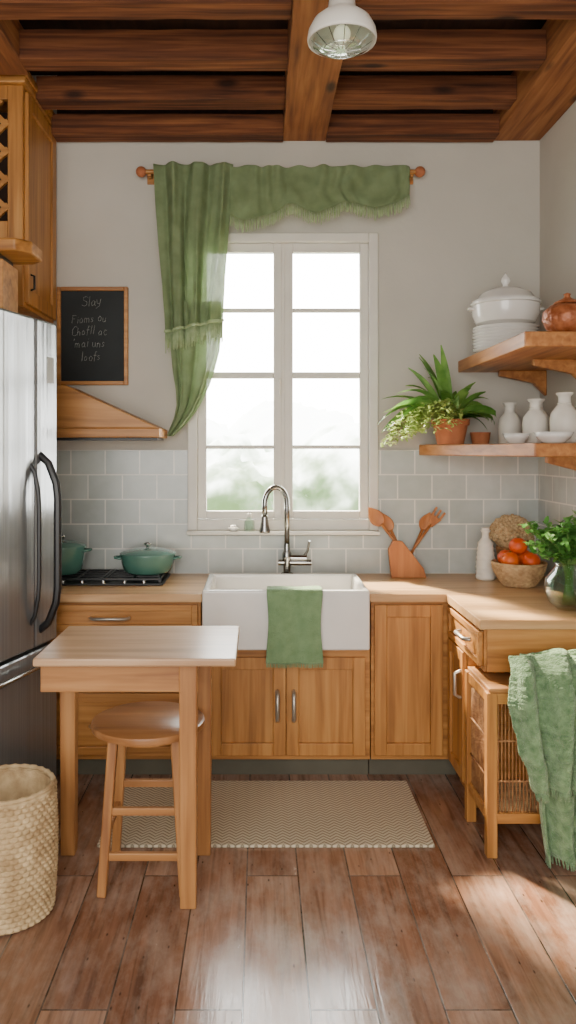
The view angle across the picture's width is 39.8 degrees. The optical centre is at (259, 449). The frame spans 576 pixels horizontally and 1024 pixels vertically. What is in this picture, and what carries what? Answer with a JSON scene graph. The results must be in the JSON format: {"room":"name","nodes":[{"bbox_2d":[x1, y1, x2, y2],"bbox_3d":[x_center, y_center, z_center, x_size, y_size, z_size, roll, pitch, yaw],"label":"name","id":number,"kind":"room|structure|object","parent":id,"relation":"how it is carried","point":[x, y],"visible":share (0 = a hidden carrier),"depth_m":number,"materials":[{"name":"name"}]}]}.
{"room":"kitchen","nodes":[
{"label":"kitchen","id":0,"kind":"room"},
{"bbox_2d":[19,19,546,74],"bbox_3d":[-0.180,-2.165,1.660,3.540,0.070,5.720,0,0,0],"label":"ceiling","id":1,"kind":"structure","parent":0,"point":[84,24],"depth_m":3.99,"materials":[{"name":"brown wood"}]},
{"bbox_2d":[0,20,28,74],"bbox_3d":[-1.265,-1.890,1.410,0.315,0.180,4.820,0,0,0],"label":"ceiling beam","id":2,"kind":"structure","parent":1,"relation":"attached to","point":[10,63],"depth_m":3.62,"materials":[{"name":"brown wood"}]},
{"bbox_2d":[0,0,291,19],"bbox_3d":[-0.490,-1.870,3.265,1.240,0.140,0.133,0,0,0],"label":"ceiling beam","id":3,"kind":"structure","parent":2,"relation":"attached to","point":[9,9],"depth_m":3.25,"materials":[{"name":"brown wood"}]},
{"bbox_2d":[32,75,539,573],"bbox_3d":[-0.180,-0.340,4.620,3.740,3.920,0.200,0,0,0],"label":"wall","id":4,"kind":"structure","parent":0,"point":[472,219],"depth_m":4.52,"materials":[{"name":"paint"}]},
{"bbox_2d":[0,72,55,323],"bbox_3d":[-1.533,-1.292,4.192,0.814,1.165,0.635,0,0,0],"label":"upper cabinet","id":5,"kind":"object","parent":4,"relation":"attached to","point":[27,143],"visible":0.86,"depth_m":4.02,"materials":[{"name":"brown wood"}]},
{"bbox_2d":[57,287,127,384],"bbox_3d":[-0.948,-0.645,4.504,0.402,0.555,0.028,0,0,0],"label":"chalkboard","id":6,"kind":"object","parent":4,"relation":"attached to","point":[92,322],"visible":0.98,"depth_m":4.50,"materials":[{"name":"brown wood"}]},
{"bbox_2d":[57,385,166,440],"bbox_3d":[-0.993,-0.196,4.323,0.935,0.288,0.366,0,0,0],"label":"range hood","id":7,"kind":"object","parent":4,"relation":"attached to","point":[81,416],"visible":0.7,"depth_m":4.16,"materials":[{"name":"brown wood"}]},
{"bbox_2d":[57,74,492,113],"bbox_3d":[0.085,-1.948,4.512,2.470,0.365,0.014,0,0,0],"label":"trim","id":8,"kind":"structure","parent":4,"relation":"attached to","point":[405,111],"depth_m":4.50,"materials":[{"name":"brown wood"}]},
{"bbox_2d":[136,166,424,184],"bbox_3d":[0.115,-1.547,4.470,1.620,0.080,0.099,0,0,0],"label":"curtain rod","id":9,"kind":"object","parent":4,"relation":"attached to","point":[141,171],"visible":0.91,"depth_m":4.44,"materials":[{"name":"brown wood"}]},
{"bbox_2d":[153,161,409,435],"bbox_3d":[0.119,-0.829,4.388,1.419,1.505,0.117,0,0,-1],"label":"curtain","id":10,"kind":"object","parent":9,"relation":"hanging from","point":[196,202],"visible":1,"depth_m":4.39,"materials":[{"name":"green fabric"}]},
{"bbox_2d":[186,233,379,534],"bbox_3d":[0.130,-0.378,4.513,1.080,1.704,0.175,0,0,0],"label":"window","id":11,"kind":"structure","parent":4,"relation":"in","point":[201,521],"depth_m":4.52,"materials":[{"name":"white paint"}]},
{"bbox_2d":[227,525,238,530],"bbox_3d":[-0.150,0.438,4.460,0.068,0.035,0.068,0,0,0],"label":"dish","id":12,"kind":"object","parent":11,"relation":"on","point":[232,527],"visible":1,"depth_m":4.44,"materials":[{"name":"white ceramic"}]},
{"bbox_2d":[227,527,238,530],"bbox_3d":[-0.150,0.445,4.460,0.068,0.021,0.068,0,0,0],"label":"bowl","id":13,"kind":"object","parent":12,"relation":"on","point":[230,528],"depth_m":4.44,"materials":[{"name":"white ceramic"}]},
{"bbox_2d":[244,510,254,530],"bbox_3d":[-0.060,0.397,4.460,0.060,0.117,0.060,0,0,0],"label":"soap bottle","id":14,"kind":"object","parent":11,"relation":"on","point":[248,514],"visible":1,"depth_m":4.45,"materials":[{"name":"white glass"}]},
{"bbox_2d":[57,450,537,572],"bbox_3d":[-0.186,0.350,4.514,3.528,0.700,0.012,0,0,0],"label":"backsplash","id":15,"kind":"structure","parent":4,"relation":"attached to","point":[114,502],"depth_m":4.51,"materials":[{"name":"tile"}]},
{"bbox_2d":[0,772,575,1023],"bbox_3d":[-0.180,1.670,1.760,3.740,0.100,5.920,0,0,0],"label":"floor","id":16,"kind":"structure","parent":0,"point":[448,932],"depth_m":2.66,"materials":[{"name":"brown wood"}]},
{"bbox_2d":[0,763,58,935],"bbox_3d":[-0.895,1.391,2.800,0.362,0.450,0.362,0,0,42],"label":"woven basket","id":17,"kind":"object","parent":16,"relation":"on","point":[29,819],"visible":1,"depth_m":2.69,"materials":[{"name":"wicker"}]},
{"bbox_2d":[0,308,61,778],"bbox_3d":[-1.328,0.510,3.422,0.743,2.220,0.850,0,0,15],"label":"refrigerator","id":18,"kind":"object","parent":16,"relation":"on","point":[30,489],"visible":0.84,"depth_m":3.51,"materials":[{"name":"silver metal"}]},
{"bbox_2d":[0,238,41,312],"bbox_3d":[-1.252,-0.755,3.520,0.535,0.300,0.280,0,0,0],"label":"wooden box","id":19,"kind":"object","parent":18,"relation":"on","point":[13,251],"visible":0.9,"depth_m":3.46,"materials":[{"name":"brown wood"}]},
{"bbox_2d":[48,602,201,773],"bbox_3d":[-0.770,1.181,4.177,0.960,0.879,0.656,0,0,0],"label":"base cabinet","id":20,"kind":"object","parent":16,"relation":"on","point":[92,751],"visible":0.23,"depth_m":3.90,"materials":[{"name":"brown wood"}]},
{"bbox_2d":[60,574,575,629],"bbox_3d":[0.139,0.720,3.889,2.877,0.040,1.237,0,0,0],"label":"countertop","id":21,"kind":"structure","parent":20,"relation":"on","point":[489,605],"depth_m":3.86,"materials":[{"name":"brown wood"}]},
{"bbox_2d":[62,569,170,585],"bbox_3d":[-0.800,0.681,4.275,0.600,0.037,0.350,0,0,0],"label":"gas cooktop","id":22,"kind":"object","parent":21,"relation":"in","point":[85,577],"visible":0.64,"depth_m":4.16,"materials":[{"name":"black metal"}]},
{"bbox_2d":[62,535,91,574],"bbox_3d":[-1.070,0.559,4.290,0.270,0.206,0.260,0,0,43],"label":"pot","id":23,"kind":"object","parent":22,"relation":"on","point":[73,552],"visible":0.51,"depth_m":4.21,"materials":[{"name":"green metal"}]},
{"bbox_2d":[113,542,181,575],"bbox_3d":[-0.605,0.579,4.290,0.301,0.166,0.301,0,0,43],"label":"pot","id":24,"kind":"object","parent":22,"relation":"on","point":[140,561],"visible":1,"depth_m":4.18,"materials":[{"name":"green metal"}]},
{"bbox_2d":[259,484,310,573],"bbox_3d":[0.140,0.445,4.403,0.295,0.510,0.104,0,0,-6],"label":"faucet","id":25,"kind":"object","parent":21,"relation":"on","point":[288,559],"visible":0.93,"depth_m":4.40,"materials":[{"name":"silver metal"}]},
{"bbox_2d":[202,574,369,649],"bbox_3d":[0.125,0.820,4.085,0.808,0.290,0.530,0,0,0],"label":"farmhouse sink","id":26,"kind":"object","parent":21,"relation":"in","point":[240,600],"visible":0.71,"depth_m":3.82,"materials":[{"name":"white ceramic"}]},
{"bbox_2d":[266,586,322,667],"bbox_3d":[0.165,0.850,3.829,0.275,0.374,0.111,0,0,0],"label":"hand towel","id":27,"kind":"object","parent":26,"relation":"hanging from","point":[294,612],"visible":1,"depth_m":3.79,"materials":[{"name":"green fabric"}]},
{"bbox_2d":[388,540,425,577],"bbox_3d":[0.806,0.597,4.377,0.207,0.205,0.073,0,0,0],"label":"utensil holder","id":28,"kind":"object","parent":21,"relation":"on","point":[402,563],"visible":1,"depth_m":4.34,"materials":[{"name":"brown wood"}]},
{"bbox_2d":[368,507,394,539],"bbox_3d":[0.751,0.506,4.438,0.295,0.376,0.015,0,0,0],"label":"wooden spoon","id":29,"kind":"object","parent":28,"relation":"in","point":[376,517],"visible":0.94,"depth_m":4.44,"materials":[{"name":"brown wood"}]},
{"bbox_2d":[368,507,384,526],"bbox_3d":[0.650,0.373,4.441,0.093,0.109,0.009,0,0,0],"label":"spoon bowl","id":30,"kind":"object","parent":29,"relation":"on","point":[376,517],"depth_m":4.44,"materials":[{"name":"brown wood"}]},
{"bbox_2d":[383,514,396,539],"bbox_3d":[0.770,0.523,4.454,0.176,0.340,0.015,0,0,0],"label":"wooden spoon","id":31,"kind":"object","parent":28,"relation":"in","point":[388,523],"visible":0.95,"depth_m":4.45,"materials":[{"name":"brown wood"}]},
{"bbox_2d":[383,514,393,531],"bbox_3d":[0.716,0.405,4.457,0.069,0.104,0.009,0,0,0],"label":"spoon bowl","id":32,"kind":"object","parent":31,"relation":"on","point":[388,523],"depth_m":4.45,"materials":[{"name":"brown wood"}]},
{"bbox_2d":[412,512,430,553],"bbox_3d":[0.886,0.521,4.486,0.170,0.343,0.015,0,0,0],"label":"wooden spoon","id":33,"kind":"object","parent":28,"relation":"in","point":[423,522],"visible":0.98,"depth_m":4.49,"materials":[{"name":"brown wood"}]},
{"bbox_2d":[419,512,430,530],"bbox_3d":[0.934,0.403,4.489,0.075,0.106,0.009,0,0,0],"label":"spoon bowl","id":34,"kind":"object","parent":33,"relation":"on","point":[423,522],"depth_m":4.49,"materials":[{"name":"brown wood"}]},
{"bbox_2d":[410,507,445,552],"bbox_3d":[0.905,0.506,4.470,0.280,0.375,0.015,0,0,0],"label":"wooden fork","id":35,"kind":"object","parent":28,"relation":"in","point":[433,520],"visible":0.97,"depth_m":4.47,"materials":[{"name":"brown wood"}]},
{"bbox_2d":[475,527,495,580],"bbox_3d":[1.220,0.557,4.300,0.109,0.285,0.109,0,0,0],"label":"ribbed vase","id":36,"kind":"object","parent":21,"relation":"on","point":[485,553],"visible":0.91,"depth_m":4.26,"materials":[{"name":"ceramic"}]},
{"bbox_2d":[489,514,534,555],"bbox_3d":[1.380,0.525,4.373,0.247,0.351,0.240,0,0,22],"label":"wicker basket","id":37,"kind":"object","parent":21,"relation":"on","point":[505,528],"visible":0.63,"depth_m":4.30,"materials":[{"name":"brown wicker"}]},
{"bbox_2d":[490,559,547,587],"bbox_3d":[1.335,0.637,4.100,0.282,0.126,0.282,0,0,0],"label":"wicker bowl","id":38,"kind":"object","parent":21,"relation":"on","point":[509,575],"visible":0.88,"depth_m":4.00,"materials":[{"name":"brown wicker"}]},
{"bbox_2d":[497,549,509,562],"bbox_3d":[1.290,0.564,4.160,0.094,0.090,0.094,0,0,0],"label":"orange","id":39,"kind":"object","parent":38,"relation":"in","point":[502,552],"visible":0.41,"depth_m":4.15,"materials":[{"name":"orange food"}]},
{"bbox_2d":[501,551,519,564],"bbox_3d":[1.280,0.564,4.070,0.094,0.090,0.094,0,0,0],"label":"orange","id":40,"kind":"object","parent":38,"relation":"in","point":[509,557],"visible":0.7,"depth_m":4.04,"materials":[{"name":"orange food"}]},
{"bbox_2d":[509,537,527,554],"bbox_3d":[1.331,0.494,4.100,0.094,0.090,0.094,0,0,0],"label":"tomato","id":41,"kind":"object","parent":38,"relation":"in","point":[516,545],"visible":0.98,"depth_m":4.07,"materials":[{"name":"food"}]},
{"bbox_2d":[517,550,528,564],"bbox_3d":[1.380,0.564,4.150,0.094,0.090,0.094,0,0,0],"label":"orange","id":42,"kind":"object","parent":38,"relation":"in","point":[527,551],"visible":0.08,"depth_m":4.12,"materials":[{"name":"orange food"}]},
{"bbox_2d":[521,552,540,564],"bbox_3d":[1.380,0.564,4.050,0.094,0.090,0.094,0,0,0],"label":"orange","id":43,"kind":"object","parent":38,"relation":"in","point":[529,558],"visible":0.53,"depth_m":4.02,"materials":[{"name":"orange food"}]},
{"bbox_2d":[519,510,575,610],"bbox_3d":[1.332,0.481,3.511,0.408,0.438,0.295,0,0,-5],"label":"vase","id":44,"kind":"object","parent":21,"relation":"on","point":[560,545],"visible":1,"depth_m":3.48,"materials":[{"name":"green glass"}]},
{"bbox_2d":[33,626,239,908],"bbox_3d":[-0.442,1.170,3.000,0.717,0.900,0.520,0,0,0],"label":"dining table","id":45,"kind":"object","parent":16,"relation":"on","point":[181,659],"visible":1,"depth_m":2.81,"materials":[{"name":"brown wood"}]},
{"bbox_2d":[91,701,204,897],"bbox_3d":[-0.425,1.322,3.030,0.432,0.600,0.432,0,0,0],"label":"bar stool","id":46,"kind":"object","parent":16,"relation":"on","point":[147,724],"visible":0.7,"depth_m":2.90,"materials":[{"name":"brown wood"}]},
{"bbox_2d":[97,781,434,847],"bbox_3d":[0.024,1.614,3.553,1.378,0.012,0.634,0,0,0],"label":"rug","id":47,"kind":"object","parent":16,"relation":"on","point":[244,814],"visible":0.76,"depth_m":3.48,"materials":[{"name":"beige fabric"}]},
{"bbox_2d":[212,649,369,773],"bbox_3d":[0.128,1.181,4.175,0.825,0.879,0.661,0,0,0],"label":"base cabinet","id":48,"kind":"object","parent":16,"relation":"on","point":[297,720],"visible":0.61,"depth_m":3.90,"materials":[{"name":"brown wood"}]},
{"bbox_2d":[368,602,455,773],"bbox_3d":[1.060,1.181,4.195,1.030,0.879,0.620,0,0,0],"label":"base cabinet","id":49,"kind":"object","parent":16,"relation":"on","point":[409,640],"visible":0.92,"depth_m":3.90,"materials":[{"name":"brown wood"}]},
{"bbox_2d":[465,666,540,857],"bbox_3d":[1.130,1.284,3.325,0.460,0.671,0.350,0,0,0],"label":"stand","id":50,"kind":"object","parent":16,"relation":"on","point":[500,801],"visible":0.65,"depth_m":3.19,"materials":[{"name":"brown wood"}]},
{"bbox_2d":[499,782,539,810],"bbox_3d":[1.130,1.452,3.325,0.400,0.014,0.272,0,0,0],"label":"wicker basket","id":51,"kind":"object","parent":50,"relation":"attached to","point":[514,783],"depth_m":3.31,"materials":[{"name":"wicker"}]},
{"bbox_2d":[507,648,575,871],"bbox_3d":[1.183,1.200,3.107,0.468,0.822,0.337,0,0,0],"label":"throw blanket","id":52,"kind":"object","parent":50,"relation":"on","point":[541,703],"visible":1,"depth_m":3.02,"materials":[{"name":"green fabric"}]},
{"bbox_2d":[448,605,575,807],"bbox_3d":[1.224,1.181,3.594,0.701,0.879,0.612,0,0,0],"label":"base cabinet","id":53,"kind":"object","parent":16,"relation":"on","point":[468,645],"visible":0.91,"depth_m":3.56,"materials":[{"name":"brown wood"}]},
{"bbox_2d":[283,0,342,140],"bbox_3d":[0.251,-1.867,1.759,0.247,0.225,5.518,0,0,0],"label":"ceiling beam","id":54,"kind":"structure","parent":0,"point":[311,79],"depth_m":3.80,"materials":[{"name":"brown wood"}]},
{"bbox_2d":[19,29,287,70],"bbox_3d":[-0.490,-1.870,3.720,1.240,0.140,0.123,0,0,0],"label":"ceiling beam","id":55,"kind":"structure","parent":54,"relation":"attached to","point":[39,49],"depth_m":3.66,"materials":[{"name":"brown wood"}]},
{"bbox_2d":[36,75,284,109],"bbox_3d":[-0.510,-1.862,4.146,1.280,0.125,0.133,0,0,0],"label":"ceiling beam","id":56,"kind":"structure","parent":54,"relation":"attached to","point":[94,92],"depth_m":4.08,"materials":[{"name":"brown wood"}]},
{"bbox_2d":[51,114,283,141],"bbox_3d":[-0.510,-1.798,4.440,1.280,0.115,0.122,0,0,0],"label":"ceiling beam","id":57,"kind":"structure","parent":54,"relation":"attached to","point":[64,127],"depth_m":4.38,"materials":[{"name":"brown wood"}]},
{"bbox_2d":[307,0,376,58],"bbox_3d":[0.268,-1.528,2.600,0.227,0.452,0.227,0,0,0],"label":"pendant lamp","id":58,"kind":"object","parent":54,"relation":"hanging from","point":[343,30],"visible":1,"depth_m":2.58,"materials":[{"name":"ceramic"}]},
{"bbox_2d":[311,24,372,58],"bbox_3d":[0.268,-1.321,2.600,0.202,0.039,0.202,0,0,0],"label":"grille","id":59,"kind":"object","parent":58,"relation":"attached to","point":[340,36],"depth_m":2.60,"materials":[{"name":"glass"}]},
{"bbox_2d":[332,75,516,109],"bbox_3d":[0.846,-1.863,4.145,0.948,0.125,0.133,0,0,0],"label":"ceiling beam","id":60,"kind":"structure","parent":54,"relation":"attached to","point":[371,92],"depth_m":4.08,"materials":[{"name":"brown wood"}]},
{"bbox_2d":[340,29,545,70],"bbox_3d":[0.846,-1.870,3.720,0.948,0.140,0.123,0,0,0],"label":"ceiling beam","id":61,"kind":"structure","parent":54,"relation":"attached to","point":[393,49],"depth_m":3.66,"materials":[{"name":"brown wood"}]},
{"bbox_2d":[355,0,575,19],"bbox_3d":[0.846,-1.870,3.265,0.948,0.140,0.133,0,0,0],"label":"ceiling beam","id":62,"kind":"structure","parent":54,"relation":"attached to","point":[377,9],"depth_m":3.25,"materials":[{"name":"brown wood"}]},
{"bbox_2d":[540,101,575,584],"bbox_3d":[1.640,-0.340,1.660,0.100,3.920,5.720,0,0,0],"label":"wall","id":63,"kind":"structure","parent":0,"point":[558,145],"depth_m":4.24,"materials":[{"name":"paint"}]},
{"bbox_2d":[419,443,575,470],"bbox_3d":[1.239,0.069,4.003,0.676,0.199,1.007,0,0,0],"label":"wall shelf","id":64,"kind":"object","parent":63,"relation":"attached to","point":[563,455],"visible":1,"depth_m":3.75,"materials":[{"name":"brown wood"}]},
{"bbox_2d":[377,345,496,446],"bbox_3d":[0.917,-0.282,4.259,0.632,0.539,0.571,0,0,-42],"label":"potted fern","id":65,"kind":"object","parent":64,"relation":"on","point":[449,410],"visible":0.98,"depth_m":4.22,"materials":[{"name":"green plant"}]},
{"bbox_2d":[431,419,469,443],"bbox_3d":[1.030,-0.098,4.300,0.206,0.135,0.206,0,0,0],"label":"pot","id":66,"kind":"object","parent":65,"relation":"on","point":[458,434],"depth_m":4.23,"materials":[{"name":"ceramic"}]},
{"bbox_2d":[470,432,490,443],"bbox_3d":[1.225,-0.064,4.420,0.112,0.068,0.112,0,0,0],"label":"clay cup","id":67,"kind":"object","parent":64,"relation":"on","point":[476,437],"visible":0.84,"depth_m":4.38,"materials":[{"name":"ceramic"}]},
{"bbox_2d":[498,402,521,443],"bbox_3d":[1.335,-0.141,4.250,0.122,0.222,0.122,0,0,0],"label":"ceramic bottle","id":68,"kind":"object","parent":64,"relation":"on","point":[509,422],"visible":0.88,"depth_m":4.21,"materials":[{"name":"white ceramic"}]},
{"bbox_2d":[503,433,530,443],"bbox_3d":[1.245,-0.055,3.860,0.132,0.050,0.132,0,0,0],"label":"serving bowl","id":69,"kind":"object","parent":64,"relation":"on","point":[511,438],"visible":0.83,"depth_m":3.82,"materials":[{"name":"white ceramic"}]},
{"bbox_2d":[522,399,547,442],"bbox_3d":[1.360,-0.141,3.930,0.122,0.222,0.122,0,0,0],"label":"ceramic bottle","id":70,"kind":"object","parent":64,"relation":"on","point":[535,419],"visible":0.85,"depth_m":3.89,"materials":[{"name":"white ceramic"}]},
{"bbox_2d":[541,399,549,431],"bbox_3d":[1.430,-0.146,4.100,0.128,0.233,0.128,0,0,0],"label":"vase","id":71,"kind":"object","parent":64,"relation":"on","point":[546,414],"visible":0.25,"depth_m":4.06,"materials":[{"name":"white ceramic"}]},
{"bbox_2d":[533,432,573,442],"bbox_3d":[1.345,-0.056,3.640,0.178,0.052,0.178,0,0,0],"label":"serving bowl","id":72,"kind":"object","parent":64,"relation":"on","point":[544,437],"visible":0.87,"depth_m":3.58,"materials":[{"name":"white ceramic"}]},
{"bbox_2d":[549,392,575,442],"bbox_3d":[1.455,-0.152,3.800,0.134,0.244,0.134,0,0,0],"label":"ceramic bottle","id":73,"kind":"object","parent":64,"relation":"on","point":[563,416],"visible":0.91,"depth_m":3.75,"materials":[{"name":"white ceramic"}]},
{"bbox_2d":[458,331,575,395],"bbox_3d":[1.357,-0.404,3.947,0.463,0.203,1.135,0,0,0],"label":"wall shelf","id":74,"kind":"object","parent":63,"relation":"attached to","point":[526,356],"visible":1,"depth_m":3.85,"materials":[{"name":"brown wood"}]},
{"bbox_2d":[472,347,488,352],"bbox_3d":[1.285,-0.515,4.160,0.336,0.020,0.336,0,0,0],"label":"plate","id":75,"kind":"object","parent":74,"relation":"on","point":[483,348],"visible":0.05,"depth_m":4.12,"materials":[{"name":"white ceramic"}]},
{"bbox_2d":[473,343,497,348],"bbox_3d":[1.288,-0.531,4.160,0.336,0.020,0.336,0,0,0],"label":"plate","id":76,"kind":"object","parent":75,"relation":"on","point":[490,344],"visible":0.08,"depth_m":4.08,"materials":[{"name":"white ceramic"}]},
{"bbox_2d":[472,339,506,345],"bbox_3d":[1.283,-0.548,4.160,0.336,0.020,0.336,0,0,0],"label":"plate","id":77,"kind":"object","parent":76,"relation":"on","point":[498,340],"visible":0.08,"depth_m":4.06,"materials":[{"name":"white ceramic"}]},
{"bbox_2d":[473,336,513,342],"bbox_3d":[1.287,-0.565,4.160,0.336,0.020,0.336,0,0,0],"label":"plate","id":78,"kind":"object","parent":77,"relation":"on","point":[495,337],"visible":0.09,"depth_m":4.05,"materials":[{"name":"white ceramic"}]},
{"bbox_2d":[472,332,522,339],"bbox_3d":[1.282,-0.581,4.160,0.336,0.020,0.336,0,0,0],"label":"plate","id":79,"kind":"object","parent":78,"relation":"on","point":[506,333],"visible":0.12,"depth_m":4.03,"materials":[{"name":"white ceramic"}]},
{"bbox_2d":[472,329,535,336],"bbox_3d":[1.284,-0.598,4.160,0.336,0.020,0.336,0,0,0],"label":"plate","id":80,"kind":"object","parent":79,"relation":"on","point":[501,330],"visible":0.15,"depth_m":4.03,"materials":[{"name":"white ceramic"}]},
{"bbox_2d":[472,326,538,333],"bbox_3d":[1.283,-0.614,4.160,0.336,0.020,0.336,0,0,0],"label":"plate","id":81,"kind":"object","parent":80,"relation":"on","point":[497,327],"visible":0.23,"depth_m":4.03,"materials":[{"name":"white ceramic"}]},
{"bbox_2d":[473,322,539,330],"bbox_3d":[1.286,-0.630,4.160,0.336,0.020,0.336,0,0,0],"label":"plate","id":82,"kind":"object","parent":81,"relation":"on","point":[514,323],"visible":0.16,"depth_m":4.03,"materials":[{"name":"white ceramic"}]},
{"bbox_2d":[467,272,544,325],"bbox_3d":[1.285,-0.781,4.160,0.360,0.298,0.360,0,0,-45],"label":"tureen","id":83,"kind":"object","parent":82,"relation":"on","point":[504,304],"visible":0.84,"depth_m":4.03,"materials":[{"name":"white ceramic"}]},
{"bbox_2d":[470,297,541,325],"bbox_3d":[1.285,-0.699,4.160,0.360,0.132,0.360,0,0,0],"label":"bowl","id":84,"kind":"object","parent":83,"relation":"on","point":[485,310],"depth_m":4.03,"materials":[{"name":"white ceramic"}]},
{"bbox_2d":[542,293,575,330],"bbox_3d":[1.360,-0.601,3.520,0.212,0.192,0.212,0,0,0],"label":"clay jar","id":85,"kind":"object","parent":74,"relation":"on","point":[560,316],"visible":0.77,"depth_m":3.45,"materials":[{"name":"orange ceramic"}]},
{"bbox_2d":[493,19,575,140],"bbox_3d":[1.455,-1.867,1.759,0.270,0.225,5.518,0,0,0],"label":"ceiling beam","id":86,"kind":"structure","parent":63,"relation":"attached to","point":[545,94],"depth_m":3.94,"materials":[{"name":"brown wood"}]},
{"bbox_2d":[326,114,498,141],"bbox_3d":[0.846,-1.798,4.440,0.948,0.115,0.122,0,0,0],"label":"ceiling beam","id":87,"kind":"structure","parent":86,"relation":"attached to","point":[342,127],"depth_m":4.38,"materials":[{"name":"brown wood"}]},
{"bbox_2d":[538,457,575,589],"bbox_3d":[1.584,0.367,3.560,0.012,0.665,1.920,0,0,0],"label":"backsplash","id":88,"kind":"structure","parent":63,"relation":"attached to","point":[556,484],"depth_m":4.25,"materials":[{"name":"tile"}]},
{"label":"outside","id":89,"kind":"structure","parent":0,"visible":0},
{"bbox_3d":[0.000,2.170,11.450,18.000,0.100,13.100,0,0,0],"label":"ground","id":90,"kind":"structure","parent":89,"visible":0},
{"bbox_2d":[207,400,358,510],"bbox_3d":[0.374,1.052,10.806,5.893,4.016,6.141,0,0,-40],"label":"outdoor background","id":91,"kind":"object","parent":90,"relation":"on","point":[237,479],"visible":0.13,"depth_m":8.82,"materials":[{"name":"grey plant"}]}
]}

